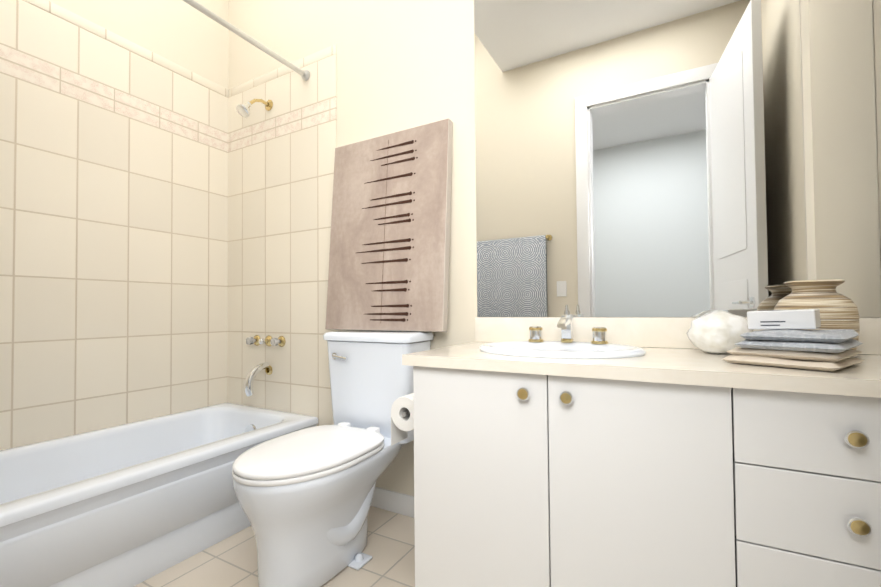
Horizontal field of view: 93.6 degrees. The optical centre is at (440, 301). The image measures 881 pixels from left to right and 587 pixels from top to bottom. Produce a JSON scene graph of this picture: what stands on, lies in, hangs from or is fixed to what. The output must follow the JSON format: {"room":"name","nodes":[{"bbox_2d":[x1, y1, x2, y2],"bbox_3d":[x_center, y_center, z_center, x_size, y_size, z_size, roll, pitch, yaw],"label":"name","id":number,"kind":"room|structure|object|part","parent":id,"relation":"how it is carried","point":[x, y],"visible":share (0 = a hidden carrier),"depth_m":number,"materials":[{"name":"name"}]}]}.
{"room":"bathroom","nodes":[
{"label":"bathroom","id":0,"kind":"room"},
{"bbox_2d":[48,0,228,88],"bbox_3d":[-1.747,-0.692,1.755,0.112,3.300,1.736,-1,-1,29],"label":"wall","id":1,"kind":"structure","parent":0,"point":[185,35],"depth_m":2.22,"materials":[{"name":"beige paint"}]},
{"bbox_2d":[0,0,227,449],"bbox_3d":[-1.658,-0.164,1.766,0.014,2.245,1.615,-1,-1,29],"label":"wall tile","id":2,"kind":"structure","parent":1,"relation":"attached to","point":[165,229],"depth_m":1.93,"materials":[{"name":"beige tile"}]},
{"bbox_2d":[134,506,414,586],"bbox_3d":[-0.439,0.963,1.054,3.020,0.060,1.846,-1,-1,29],"label":"floor","id":3,"kind":"structure","parent":0,"point":[231,561],"depth_m":1.48,"materials":[{"name":"tile"}]},
{"bbox_2d":[0,403,317,586],"bbox_3d":[-1.322,0.764,1.565,0.743,0.375,1.596,-1,-1,29],"label":"bathtub","id":4,"kind":"object","parent":3,"relation":"on","point":[132,504],"visible":0.81,"depth_m":1.50,"materials":[{"name":"white ceramic"}]},
{"bbox_2d":[232,330,433,586],"bbox_3d":[-0.396,0.534,1.540,0.456,0.815,0.762,-1,-1,29],"label":"toilet","id":5,"kind":"object","parent":3,"relation":"on","point":[304,496],"visible":0.98,"depth_m":1.40,"materials":[{"name":"white ceramic"}]},
{"bbox_2d":[325,118,452,331],"bbox_3d":[-0.244,-0.313,1.844,0.630,0.885,0.039,-1,-6,29],"label":"canvas art","id":6,"kind":"object","parent":5,"relation":"on","point":[389,242],"visible":1,"depth_m":1.80,"materials":[{"name":"beige fabric"}]},
{"bbox_2d":[391,347,880,586],"bbox_3d":[0.489,0.553,1.178,1.298,0.745,0.538,-1,-1,29],"label":"bathroom vanity","id":7,"kind":"object","parent":3,"relation":"on","point":[566,449],"depth_m":0.92,"materials":[{"name":"white paint"}]},
{"bbox_2d":[402,342,880,387],"bbox_3d":[0.536,0.165,1.158,1.183,0.031,0.540,-1,-1,29],"label":"countertop","id":8,"kind":"structure","parent":7,"relation":"on","point":[695,363],"depth_m":0.94,"materials":[{"name":"beige stone"}]},
{"bbox_2d":[455,336,650,359],"bbox_3d":[0.359,0.197,1.275,0.494,0.122,0.394,-1,-1,29],"label":"sink","id":9,"kind":"object","parent":8,"relation":"in","point":[506,345],"depth_m":1.30,"materials":[{"name":"white ceramic"}]},
{"bbox_2d":[527,312,610,343],"bbox_3d":[0.414,0.091,1.378,0.262,0.095,0.105,-1,-1,29],"label":"faucet","id":10,"kind":"object","parent":8,"relation":"on","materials":[{"name":"silver metal"}]},
{"bbox_2d":[686,310,753,353],"bbox_3d":[0.788,0.085,1.166,0.168,0.122,0.131,-1,-1,9],"label":"seashell","id":11,"kind":"object","parent":8,"relation":"on","point":[718,332],"visible":0.79,"depth_m":1.12,"materials":[{"name":"white"}]},
{"bbox_2d":[722,355,864,371],"bbox_3d":[0.796,0.131,0.938,0.210,0.021,0.200,0,-1,-34],"label":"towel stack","id":12,"kind":"object","parent":8,"relation":"on","point":[797,363],"visible":0.71,"depth_m":0.87,"materials":[{"name":"beige fabric"}]},
{"bbox_2d":[726,347,861,361],"bbox_3d":[0.801,0.113,0.939,0.205,0.020,0.194,0,-2,-36],"label":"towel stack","id":13,"kind":"object","parent":12,"relation":"on","point":[813,356],"visible":0.62,"depth_m":0.87,"materials":[{"name":"beige fabric"}]},
{"bbox_2d":[735,339,862,352],"bbox_3d":[0.805,0.094,0.931,0.215,0.022,0.180,0,-2,-38],"label":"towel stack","id":14,"kind":"object","parent":13,"relation":"on","point":[827,347],"visible":0.67,"depth_m":0.86,"materials":[{"name":"grey fabric"}]},
{"bbox_2d":[740,329,858,342],"bbox_3d":[0.811,0.074,0.934,0.205,0.023,0.172,0,-2,-39],"label":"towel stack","id":15,"kind":"object","parent":14,"relation":"on","point":[836,336],"visible":1,"depth_m":0.88,"materials":[{"name":"grey fabric"}]},
{"bbox_2d":[747,309,820,328],"bbox_3d":[0.788,0.041,0.952,0.072,0.042,0.120,-1,-2,-41],"label":"soap box","id":16,"kind":"object","parent":15,"relation":"on","point":[789,319],"visible":1,"depth_m":0.92,"materials":[{"name":"white cardboard"}]},
{"bbox_2d":[774,279,859,349],"bbox_3d":[0.973,0.045,1.078,0.166,0.196,0.166,-1,-1,29],"label":"vase","id":17,"kind":"object","parent":8,"relation":"on","point":[838,311],"visible":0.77,"depth_m":1.02,"materials":[{"name":"ceramic"}]},
{"bbox_2d":[228,0,880,495],"bbox_3d":[-0.030,-0.704,1.853,3.020,3.300,0.100,-1,-1,29],"label":"wall","id":18,"kind":"structure","parent":0,"point":[404,64],"depth_m":1.88,"materials":[{"name":"beige paint"}]},
{"bbox_2d":[228,44,336,425],"bbox_3d":[-0.882,-0.161,2.255,0.837,2.245,0.007,-1,-1,29],"label":"wall tile","id":19,"kind":"structure","parent":18,"relation":"attached to","point":[281,159],"depth_m":2.24,"materials":[{"name":"beige tile"}]},
{"bbox_2d":[182,0,309,80],"bbox_3d":[-1.091,-1.194,1.469,0.054,0.054,1.599,-1,-1,29],"label":"rail","id":20,"kind":"object","parent":19,"relation":"attached to","point":[305,75],"visible":1,"depth_m":1.85,"materials":[{"name":"white metal"}]},
{"bbox_2d":[236,99,272,117],"bbox_3d":[-1.001,-1.046,2.219,0.072,0.154,0.194,-1,-1,29],"label":"shower head","id":21,"kind":"object","parent":19,"relation":"attached to","point":[243,110],"visible":1,"depth_m":2.18},
{"bbox_2d":[244,335,285,395],"bbox_3d":[-0.978,0.342,2.210,0.260,0.310,0.148,-1,-1,29],"label":"tub faucet","id":22,"kind":"object","parent":19,"relation":"attached to","point":[268,340],"visible":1,"depth_m":2.21,"materials":[{"name":"silver metal"}]},
{"bbox_2d":[371,487,413,517],"bbox_3d":[-0.170,0.902,1.840,0.768,0.090,0.012,-1,-1,29],"label":"baseboard","id":23,"kind":"structure","parent":18,"relation":"attached to","point":[394,502],"depth_m":1.86,"materials":[{"name":"white wood"}]},
{"bbox_2d":[474,0,880,316],"bbox_3d":[0.657,-0.818,1.409,1.179,1.742,0.011,-1,-1,29],"label":"mirror","id":24,"kind":"object","parent":18,"relation":"attached to","point":[666,158],"visible":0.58,"depth_m":1.35,"materials":[{"name":"clear glass"}]},
{"bbox_3d":[1.049,-0.826,1.193,0.018,1.742,0.011,-1,-1,29],"label":"frame","id":25,"kind":"part","parent":24,"relation":"part of","materials":[{"name":"beige"}]},
{"bbox_3d":[1.116,-0.828,1.159,0.133,1.742,0.005,-1,-1,29],"label":"panel","id":26,"kind":"part","parent":24,"relation":"part of","materials":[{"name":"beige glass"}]},
{"bbox_2d":[475,317,880,355],"bbox_3d":[0.661,0.103,1.386,1.183,0.099,0.021,-1,-1,29],"label":"backsplash","id":27,"kind":"structure","parent":18,"relation":"attached to","point":[663,332],"depth_m":1.39,"materials":[{"name":"beige stone"}]},
{"bbox_2d":[872,0,880,262],"bbox_3d":[0.802,-0.744,0.343,0.100,3.300,1.736,-1,-1,29],"label":"wall","id":28,"kind":"structure","parent":0,"point":[876,5],"depth_m":1.11,"materials":[{"name":"beige paint"}]}
]}

